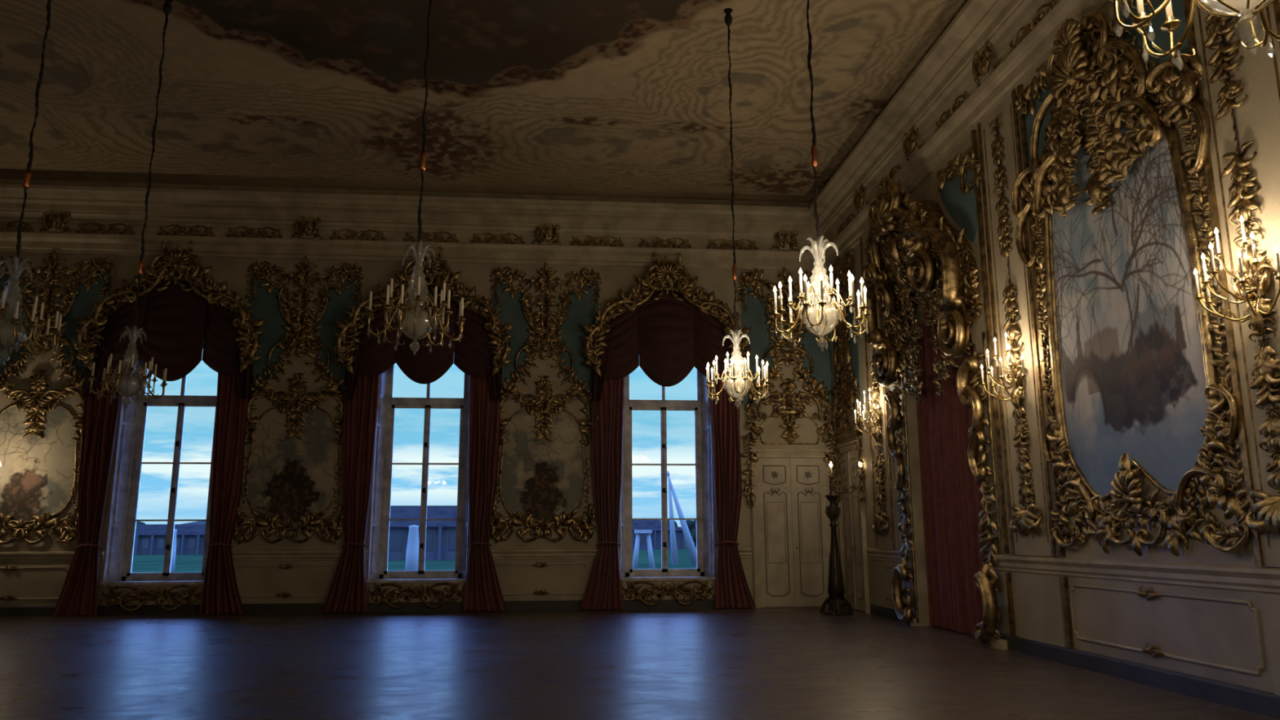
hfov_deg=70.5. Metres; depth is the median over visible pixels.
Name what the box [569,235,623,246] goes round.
scroll
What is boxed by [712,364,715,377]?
candle
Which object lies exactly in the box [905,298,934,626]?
trim
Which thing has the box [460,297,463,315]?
candle
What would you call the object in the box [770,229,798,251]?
bracket
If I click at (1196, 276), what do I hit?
candle
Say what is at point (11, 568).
panel
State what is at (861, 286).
candle
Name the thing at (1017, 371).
wall sconce
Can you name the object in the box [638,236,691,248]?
scroll
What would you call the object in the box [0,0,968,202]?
ceiling
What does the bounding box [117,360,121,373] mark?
candle
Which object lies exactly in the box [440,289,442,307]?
candle
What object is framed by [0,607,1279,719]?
floor
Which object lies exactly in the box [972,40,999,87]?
bracket
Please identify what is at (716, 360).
candle
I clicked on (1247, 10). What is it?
chandelier
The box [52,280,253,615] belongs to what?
window curtain
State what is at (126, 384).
chandelier
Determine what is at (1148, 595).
panel
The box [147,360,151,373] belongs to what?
candle
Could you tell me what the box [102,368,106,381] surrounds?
candle
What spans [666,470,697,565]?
pylon
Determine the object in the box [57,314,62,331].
candle
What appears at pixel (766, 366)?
candle
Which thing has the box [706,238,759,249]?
scroll
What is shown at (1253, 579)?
trim
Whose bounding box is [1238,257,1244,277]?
candle
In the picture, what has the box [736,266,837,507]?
carving
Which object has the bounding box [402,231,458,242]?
scroll
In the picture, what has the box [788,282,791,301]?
candle
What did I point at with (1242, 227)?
candle
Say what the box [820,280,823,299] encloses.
candle
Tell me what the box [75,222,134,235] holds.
scroll
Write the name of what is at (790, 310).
candle
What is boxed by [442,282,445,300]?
candle
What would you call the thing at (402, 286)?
candle
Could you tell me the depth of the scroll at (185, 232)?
19.97 m
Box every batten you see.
[970,129,1016,635]
[1017,84,1074,648]
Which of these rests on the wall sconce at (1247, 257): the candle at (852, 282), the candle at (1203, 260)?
the candle at (1203, 260)
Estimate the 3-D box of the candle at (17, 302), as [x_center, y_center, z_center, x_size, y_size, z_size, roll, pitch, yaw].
[-6.047,-0.469,8.790,0.025,0.212,0.024,-8,-14,37]
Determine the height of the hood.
3.050 m
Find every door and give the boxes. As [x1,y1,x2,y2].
[749,448,832,608]
[834,439,870,613]
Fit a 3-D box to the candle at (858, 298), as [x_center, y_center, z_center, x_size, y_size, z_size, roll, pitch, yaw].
[2.114,-0.511,8.744,0.025,0.212,0.024,2,-11,-11]
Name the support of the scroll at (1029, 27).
attached to the trim at (944, 73)
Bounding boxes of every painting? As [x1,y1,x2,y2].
[0,405,75,522]
[247,408,335,521]
[501,409,584,520]
[1011,0,1264,555]
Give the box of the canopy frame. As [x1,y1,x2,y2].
[632,529,654,568]
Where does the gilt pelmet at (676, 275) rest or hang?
attached to the wall at (27, 583)
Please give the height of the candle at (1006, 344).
0.212 m
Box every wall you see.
[0,252,840,608]
[831,0,1279,693]
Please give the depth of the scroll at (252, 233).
20.10 m
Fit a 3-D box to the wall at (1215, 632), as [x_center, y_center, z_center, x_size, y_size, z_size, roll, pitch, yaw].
[5.582,-1.507,8.474,0.001,9.300,25.000,1,-11,-5]
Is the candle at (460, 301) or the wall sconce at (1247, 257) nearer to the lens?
the wall sconce at (1247, 257)
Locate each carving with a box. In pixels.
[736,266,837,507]
[827,252,866,503]
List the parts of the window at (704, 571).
sash, rod, window apron, sill, sash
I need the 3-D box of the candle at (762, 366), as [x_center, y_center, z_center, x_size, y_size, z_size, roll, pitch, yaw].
[1.666,0.165,12.276,0.025,0.212,0.024,-7,-13,31]
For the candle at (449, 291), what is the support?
on the chandelier at (415, 322)
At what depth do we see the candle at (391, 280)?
8.51 m
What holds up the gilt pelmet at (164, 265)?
attached to the wall at (27, 583)
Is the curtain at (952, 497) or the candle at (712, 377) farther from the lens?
the curtain at (952, 497)
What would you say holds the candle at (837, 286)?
on the chandelier at (821, 318)
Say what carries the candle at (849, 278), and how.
on the chandelier at (821, 318)
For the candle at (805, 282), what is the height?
0.212 m
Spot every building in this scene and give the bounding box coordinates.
[133,524,205,555]
[387,505,457,560]
[632,520,684,549]
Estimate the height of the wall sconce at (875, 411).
1.030 m
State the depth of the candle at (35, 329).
9.52 m
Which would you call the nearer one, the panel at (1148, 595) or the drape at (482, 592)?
the panel at (1148, 595)
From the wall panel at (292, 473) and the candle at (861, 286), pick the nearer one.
the candle at (861, 286)
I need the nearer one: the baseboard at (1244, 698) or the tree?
the baseboard at (1244, 698)
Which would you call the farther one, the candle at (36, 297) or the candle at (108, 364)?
the candle at (108, 364)
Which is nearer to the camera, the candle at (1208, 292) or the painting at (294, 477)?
the candle at (1208, 292)
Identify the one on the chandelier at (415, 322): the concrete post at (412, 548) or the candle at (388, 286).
the candle at (388, 286)
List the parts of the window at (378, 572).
sash, window apron, sill, rod, sash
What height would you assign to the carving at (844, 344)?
5.463 m
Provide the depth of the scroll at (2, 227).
19.65 m
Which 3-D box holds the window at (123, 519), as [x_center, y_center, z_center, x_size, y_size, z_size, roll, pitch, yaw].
[-10.006,2.394,19.283,2.100,5.683,0.706,1,-11,-5]
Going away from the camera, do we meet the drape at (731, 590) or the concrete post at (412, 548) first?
the drape at (731, 590)
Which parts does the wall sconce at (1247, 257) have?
arm, arm, arm, arm, arm, arm, arm, arm, arm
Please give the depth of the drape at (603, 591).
19.68 m
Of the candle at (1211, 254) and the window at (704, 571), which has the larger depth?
the window at (704, 571)
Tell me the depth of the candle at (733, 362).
12.13 m
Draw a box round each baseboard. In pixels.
[0,599,751,617]
[870,604,1279,719]
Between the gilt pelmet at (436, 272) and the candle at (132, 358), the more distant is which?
the gilt pelmet at (436, 272)
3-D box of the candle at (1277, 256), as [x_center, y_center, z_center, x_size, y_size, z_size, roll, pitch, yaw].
[5.417,-0.809,7.690,0.024,0.212,0.025,-2,-11,11]
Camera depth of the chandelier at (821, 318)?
8.53 m
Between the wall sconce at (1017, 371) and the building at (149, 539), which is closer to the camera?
the wall sconce at (1017, 371)
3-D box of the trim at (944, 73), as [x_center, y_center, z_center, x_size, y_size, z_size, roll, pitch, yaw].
[-4.790,-5.387,8.256,20.800,1.680,25.000,1,-11,-5]
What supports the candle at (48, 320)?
on the chandelier at (13, 333)
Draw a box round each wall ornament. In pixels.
[988,115,1043,536]
[1204,7,1279,534]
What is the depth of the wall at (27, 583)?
19.64 m
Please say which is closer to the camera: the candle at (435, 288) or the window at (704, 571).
the candle at (435, 288)
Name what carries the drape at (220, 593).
hanging from the window curtain at (172, 319)
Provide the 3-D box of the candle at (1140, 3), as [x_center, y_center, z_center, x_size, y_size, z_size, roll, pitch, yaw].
[2.170,-1.573,3.939,0.024,0.212,0.025,2,-11,-12]
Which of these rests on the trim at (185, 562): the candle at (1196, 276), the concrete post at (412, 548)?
the concrete post at (412, 548)
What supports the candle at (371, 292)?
on the chandelier at (415, 322)
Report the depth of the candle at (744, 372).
12.13 m
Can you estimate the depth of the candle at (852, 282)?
8.23 m
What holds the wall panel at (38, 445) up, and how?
attached to the wall at (27, 583)
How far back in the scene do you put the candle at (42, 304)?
9.34 m
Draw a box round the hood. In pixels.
[887,200,982,386]
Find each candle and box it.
[0,290,5,308]
[13,301,19,319]
[31,303,35,321]
[33,319,37,335]
[34,296,38,313]
[39,302,44,319]
[45,318,50,334]
[54,311,58,328]
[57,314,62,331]
[91,362,95,375]
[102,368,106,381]
[106,360,109,373]
[109,353,112,367]
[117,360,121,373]
[130,353,133,367]
[143,362,146,376]
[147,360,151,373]
[150,357,153,370]
[154,364,156,377]
[164,368,167,381]
[368,291,372,310]
[386,284,389,304]
[389,278,393,297]
[397,305,399,323]
[400,284,404,303]
[413,291,417,307]
[417,276,420,295]
[434,286,437,306]
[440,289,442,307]
[441,307,444,324]
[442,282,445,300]
[447,289,450,308]
[458,301,461,318]
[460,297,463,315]
[706,366,709,379]
[711,371,713,384]
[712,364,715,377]
[715,360,717,373]
[726,356,728,369]
[733,362,734,376]
[743,362,746,376]
[747,355,749,368]
[755,359,758,372]
[758,371,759,384]
[761,364,764,377]
[766,365,768,378]
[773,292,777,310]
[778,288,782,306]
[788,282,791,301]
[789,306,791,319]
[799,275,802,293]
[804,280,807,300]
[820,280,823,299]
[829,271,833,290]
[836,284,839,302]
[848,277,851,295]
[851,280,854,300]
[857,296,860,314]
[860,284,864,303]
[863,292,866,311]
[981,368,983,382]
[986,353,989,366]
[994,342,996,355]
[1000,361,1002,374]
[1005,337,1008,350]
[1008,349,1011,362]
[1021,360,1024,373]
[1136,0,1144,13]
[1164,0,1173,17]
[1194,275,1199,293]
[1202,259,1207,278]
[1205,283,1210,298]
[1209,248,1215,268]
[1215,234,1220,253]
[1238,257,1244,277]
[1240,222,1246,242]
[1251,238,1257,258]
[1275,252,1279,273]
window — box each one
[99,345,217,612]
[366,364,468,608]
[620,368,715,606]
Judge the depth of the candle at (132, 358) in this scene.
12.00 m
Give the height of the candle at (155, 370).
0.212 m
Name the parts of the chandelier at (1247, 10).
arm, arm, lamp shade, arm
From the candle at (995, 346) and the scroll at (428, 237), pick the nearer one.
the candle at (995, 346)
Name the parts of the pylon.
leg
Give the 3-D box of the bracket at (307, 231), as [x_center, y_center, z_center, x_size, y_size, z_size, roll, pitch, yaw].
[-7.401,-2.938,20.140,0.658,0.525,0.261,1,-11,-5]
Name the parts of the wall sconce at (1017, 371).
arm, arm, arm, arm, arm, arm, arm, arm, arm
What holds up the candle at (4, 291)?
on the chandelier at (13, 333)
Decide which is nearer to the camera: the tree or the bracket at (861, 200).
the bracket at (861, 200)
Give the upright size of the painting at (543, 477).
2.431 m
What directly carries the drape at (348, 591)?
hanging from the window curtain at (472, 355)
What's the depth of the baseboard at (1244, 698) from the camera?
9.52 m
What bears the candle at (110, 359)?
on the chandelier at (126, 384)
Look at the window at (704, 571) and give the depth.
20.26 m
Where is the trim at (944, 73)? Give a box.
[0,0,1110,271]
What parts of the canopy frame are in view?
leg, leg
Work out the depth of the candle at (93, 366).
11.91 m
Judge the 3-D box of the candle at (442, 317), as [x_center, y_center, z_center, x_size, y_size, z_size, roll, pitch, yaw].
[-1.974,-0.435,9.080,0.024,0.212,0.025,-3,-11,13]
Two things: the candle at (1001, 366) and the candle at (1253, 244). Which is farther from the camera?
the candle at (1001, 366)
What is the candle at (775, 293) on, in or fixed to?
on the chandelier at (821, 318)
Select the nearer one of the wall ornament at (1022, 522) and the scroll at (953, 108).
the wall ornament at (1022, 522)
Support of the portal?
attached to the wall at (1215, 632)
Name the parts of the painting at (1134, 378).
frame moulding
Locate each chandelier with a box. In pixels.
[0,0,62,364]
[88,0,173,406]
[365,0,466,355]
[704,8,770,406]
[771,0,870,351]
[1109,0,1279,69]
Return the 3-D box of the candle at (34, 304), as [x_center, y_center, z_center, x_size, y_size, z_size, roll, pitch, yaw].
[-5.958,-0.452,8.905,0.025,0.212,0.024,-8,-14,37]
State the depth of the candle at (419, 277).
8.44 m
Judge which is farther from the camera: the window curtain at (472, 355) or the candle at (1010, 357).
the window curtain at (472, 355)
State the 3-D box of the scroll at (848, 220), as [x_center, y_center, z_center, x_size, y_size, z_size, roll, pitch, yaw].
[4.499,-2.907,19.787,0.064,0.358,1.234,1,-11,-5]
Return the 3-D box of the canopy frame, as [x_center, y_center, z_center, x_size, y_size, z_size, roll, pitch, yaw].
[0.240,13.615,64.893,1.697,2.873,0.800,1,-11,-5]
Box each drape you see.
[52,344,122,615]
[199,345,253,614]
[321,364,380,613]
[462,368,506,611]
[580,374,624,609]
[708,377,755,608]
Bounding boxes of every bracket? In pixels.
[40,209,71,233]
[292,216,322,239]
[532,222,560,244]
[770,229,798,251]
[853,183,869,213]
[902,124,922,161]
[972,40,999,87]
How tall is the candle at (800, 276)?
0.212 m
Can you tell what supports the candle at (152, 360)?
on the chandelier at (126, 384)
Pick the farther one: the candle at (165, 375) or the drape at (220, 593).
the drape at (220, 593)
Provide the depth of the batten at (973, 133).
13.04 m
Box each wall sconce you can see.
[853,388,882,441]
[980,333,1026,409]
[1193,215,1279,333]
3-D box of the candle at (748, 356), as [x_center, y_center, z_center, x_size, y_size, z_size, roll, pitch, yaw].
[1.476,0.054,12.336,0.024,0.212,0.025,6,-12,-28]
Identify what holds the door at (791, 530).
in the wall at (27, 583)
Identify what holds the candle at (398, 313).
on the chandelier at (415, 322)
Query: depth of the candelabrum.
18.22 m
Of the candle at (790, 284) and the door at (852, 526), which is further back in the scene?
the door at (852, 526)
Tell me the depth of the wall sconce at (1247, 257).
8.05 m
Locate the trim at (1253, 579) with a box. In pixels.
[0,547,1279,593]
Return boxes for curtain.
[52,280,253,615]
[321,285,506,613]
[580,290,755,609]
[914,306,986,635]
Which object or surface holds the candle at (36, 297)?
on the chandelier at (13, 333)
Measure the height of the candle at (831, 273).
0.212 m
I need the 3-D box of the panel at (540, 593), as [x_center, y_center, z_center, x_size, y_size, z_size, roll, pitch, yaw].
[-2.107,4.662,19.325,2.034,0.733,0.073,1,-11,-5]
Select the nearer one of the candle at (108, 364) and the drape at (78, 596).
the candle at (108, 364)
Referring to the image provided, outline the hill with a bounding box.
[182,520,681,528]
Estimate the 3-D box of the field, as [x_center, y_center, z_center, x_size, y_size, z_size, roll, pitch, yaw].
[4.878,-2.253,15.607,0.139,1.551,4.449,1,-11,-5]
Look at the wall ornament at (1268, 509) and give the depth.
8.15 m
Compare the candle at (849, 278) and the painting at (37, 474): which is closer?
the candle at (849, 278)
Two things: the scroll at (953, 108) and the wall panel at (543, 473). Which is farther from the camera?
the wall panel at (543, 473)
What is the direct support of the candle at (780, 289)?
on the chandelier at (821, 318)
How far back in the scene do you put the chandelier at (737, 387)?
12.57 m
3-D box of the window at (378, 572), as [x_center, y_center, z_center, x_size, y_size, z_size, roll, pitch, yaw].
[-4.728,2.464,19.759,2.100,5.683,0.706,1,-11,-5]
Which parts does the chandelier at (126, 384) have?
arm, arm, arm, arm, lamp shade, arm, crown, arm, arm, arm, arm, arm, chain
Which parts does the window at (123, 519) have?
window apron, sill, sash, rod, sash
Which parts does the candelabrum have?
stem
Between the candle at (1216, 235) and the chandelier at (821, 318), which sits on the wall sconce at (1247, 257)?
the candle at (1216, 235)
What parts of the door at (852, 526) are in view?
panel moulding, panel moulding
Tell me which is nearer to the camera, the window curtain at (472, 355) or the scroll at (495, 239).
the window curtain at (472, 355)
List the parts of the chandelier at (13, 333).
arm, arm, lamp shade, crown, arm, arm, arm, chain, arm, arm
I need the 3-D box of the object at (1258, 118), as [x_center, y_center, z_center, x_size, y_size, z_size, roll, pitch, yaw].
[5.574,-0.837,8.039,0.075,7.420,1.120,1,-11,-5]
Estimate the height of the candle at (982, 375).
0.212 m
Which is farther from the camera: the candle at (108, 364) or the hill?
the hill
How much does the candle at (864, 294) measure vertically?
0.212 m
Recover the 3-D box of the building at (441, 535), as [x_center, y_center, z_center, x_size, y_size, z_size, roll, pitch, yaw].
[-23.615,18.346,96.535,19.000,5.600,11.000,1,-11,-5]
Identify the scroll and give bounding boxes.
[0,220,33,232]
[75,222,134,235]
[156,224,214,236]
[225,226,282,238]
[329,228,386,240]
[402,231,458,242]
[470,232,524,244]
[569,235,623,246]
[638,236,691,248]
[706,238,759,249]
[835,212,854,236]
[875,164,900,194]
[934,91,968,132]
[1007,0,1055,55]
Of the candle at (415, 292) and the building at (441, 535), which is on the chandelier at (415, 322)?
the candle at (415, 292)
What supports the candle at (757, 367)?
on the chandelier at (737, 387)
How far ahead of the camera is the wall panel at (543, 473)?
19.96 m
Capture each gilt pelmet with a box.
[74,240,264,373]
[333,246,513,375]
[582,252,751,377]
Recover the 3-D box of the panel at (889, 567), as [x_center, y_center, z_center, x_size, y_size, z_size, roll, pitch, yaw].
[4.697,4.203,17.062,0.073,0.733,1.234,1,-11,-5]
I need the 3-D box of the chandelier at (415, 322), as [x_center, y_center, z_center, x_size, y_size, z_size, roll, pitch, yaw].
[-2.153,-3.026,9.173,0.938,5.998,0.911,2,-11,-11]
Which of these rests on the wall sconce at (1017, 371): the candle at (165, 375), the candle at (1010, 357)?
the candle at (1010, 357)
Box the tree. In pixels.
[685,520,696,546]
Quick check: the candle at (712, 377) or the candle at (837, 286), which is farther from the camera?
the candle at (712, 377)
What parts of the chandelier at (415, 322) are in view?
arm, arm, arm, arm, arm, lamp shade, arm, crown, chain, arm, arm, arm, arm, arm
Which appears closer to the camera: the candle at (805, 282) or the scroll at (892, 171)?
the candle at (805, 282)
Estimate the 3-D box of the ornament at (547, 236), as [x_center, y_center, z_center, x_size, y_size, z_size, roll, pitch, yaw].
[-2.123,-2.867,20.616,0.658,0.525,0.261,1,-11,-5]
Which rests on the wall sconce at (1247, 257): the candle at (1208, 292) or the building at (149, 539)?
the candle at (1208, 292)
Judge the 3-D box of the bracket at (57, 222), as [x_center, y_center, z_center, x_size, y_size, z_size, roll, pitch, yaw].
[-12.679,-3.008,19.664,0.658,0.525,0.261,1,-11,-5]
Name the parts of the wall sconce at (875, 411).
arm, arm, arm, arm, arm, arm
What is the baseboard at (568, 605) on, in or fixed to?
attached to the wall at (27, 583)
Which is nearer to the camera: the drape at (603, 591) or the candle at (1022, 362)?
the candle at (1022, 362)
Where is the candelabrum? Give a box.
[819,461,862,615]
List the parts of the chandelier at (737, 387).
arm, arm, arm, chain, arm, crown, arm, lamp shade, arm, arm, arm, arm, arm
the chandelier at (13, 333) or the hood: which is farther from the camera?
the hood
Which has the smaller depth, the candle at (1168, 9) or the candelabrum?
the candle at (1168, 9)
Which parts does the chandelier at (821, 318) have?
arm, arm, arm, arm, chain, arm, crown, lamp shade, arm, arm, arm, arm, arm, arm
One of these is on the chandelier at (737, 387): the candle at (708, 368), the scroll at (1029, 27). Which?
the candle at (708, 368)
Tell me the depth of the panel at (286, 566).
18.86 m
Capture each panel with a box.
[0,249,115,545]
[0,564,68,601]
[232,256,364,544]
[235,562,336,598]
[487,261,601,543]
[494,560,588,595]
[884,566,903,600]
[1069,583,1265,675]
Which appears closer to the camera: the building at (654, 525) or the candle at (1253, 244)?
the candle at (1253, 244)
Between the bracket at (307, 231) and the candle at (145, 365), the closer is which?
the candle at (145, 365)
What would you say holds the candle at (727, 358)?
on the chandelier at (737, 387)
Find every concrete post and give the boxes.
[170,528,177,572]
[404,524,418,570]
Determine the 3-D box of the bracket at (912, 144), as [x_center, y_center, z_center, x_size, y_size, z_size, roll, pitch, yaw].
[4.762,-3.797,15.892,0.261,0.525,0.658,1,-11,-5]
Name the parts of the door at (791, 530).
panel moulding, panel moulding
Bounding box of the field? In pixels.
[882,145,981,262]
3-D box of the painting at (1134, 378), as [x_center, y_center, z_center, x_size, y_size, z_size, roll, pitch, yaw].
[5.214,-1.001,10.286,0.394,6.310,3.652,1,-11,-5]
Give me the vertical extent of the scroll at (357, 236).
0.358 m
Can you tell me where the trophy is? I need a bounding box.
[862,239,889,535]
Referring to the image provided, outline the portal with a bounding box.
[862,176,1007,649]
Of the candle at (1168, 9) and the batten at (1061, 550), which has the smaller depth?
the candle at (1168, 9)
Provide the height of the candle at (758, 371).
0.212 m
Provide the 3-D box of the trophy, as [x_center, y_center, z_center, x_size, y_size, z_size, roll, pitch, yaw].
[4.587,0.425,17.827,0.155,5.946,0.751,1,-11,-5]

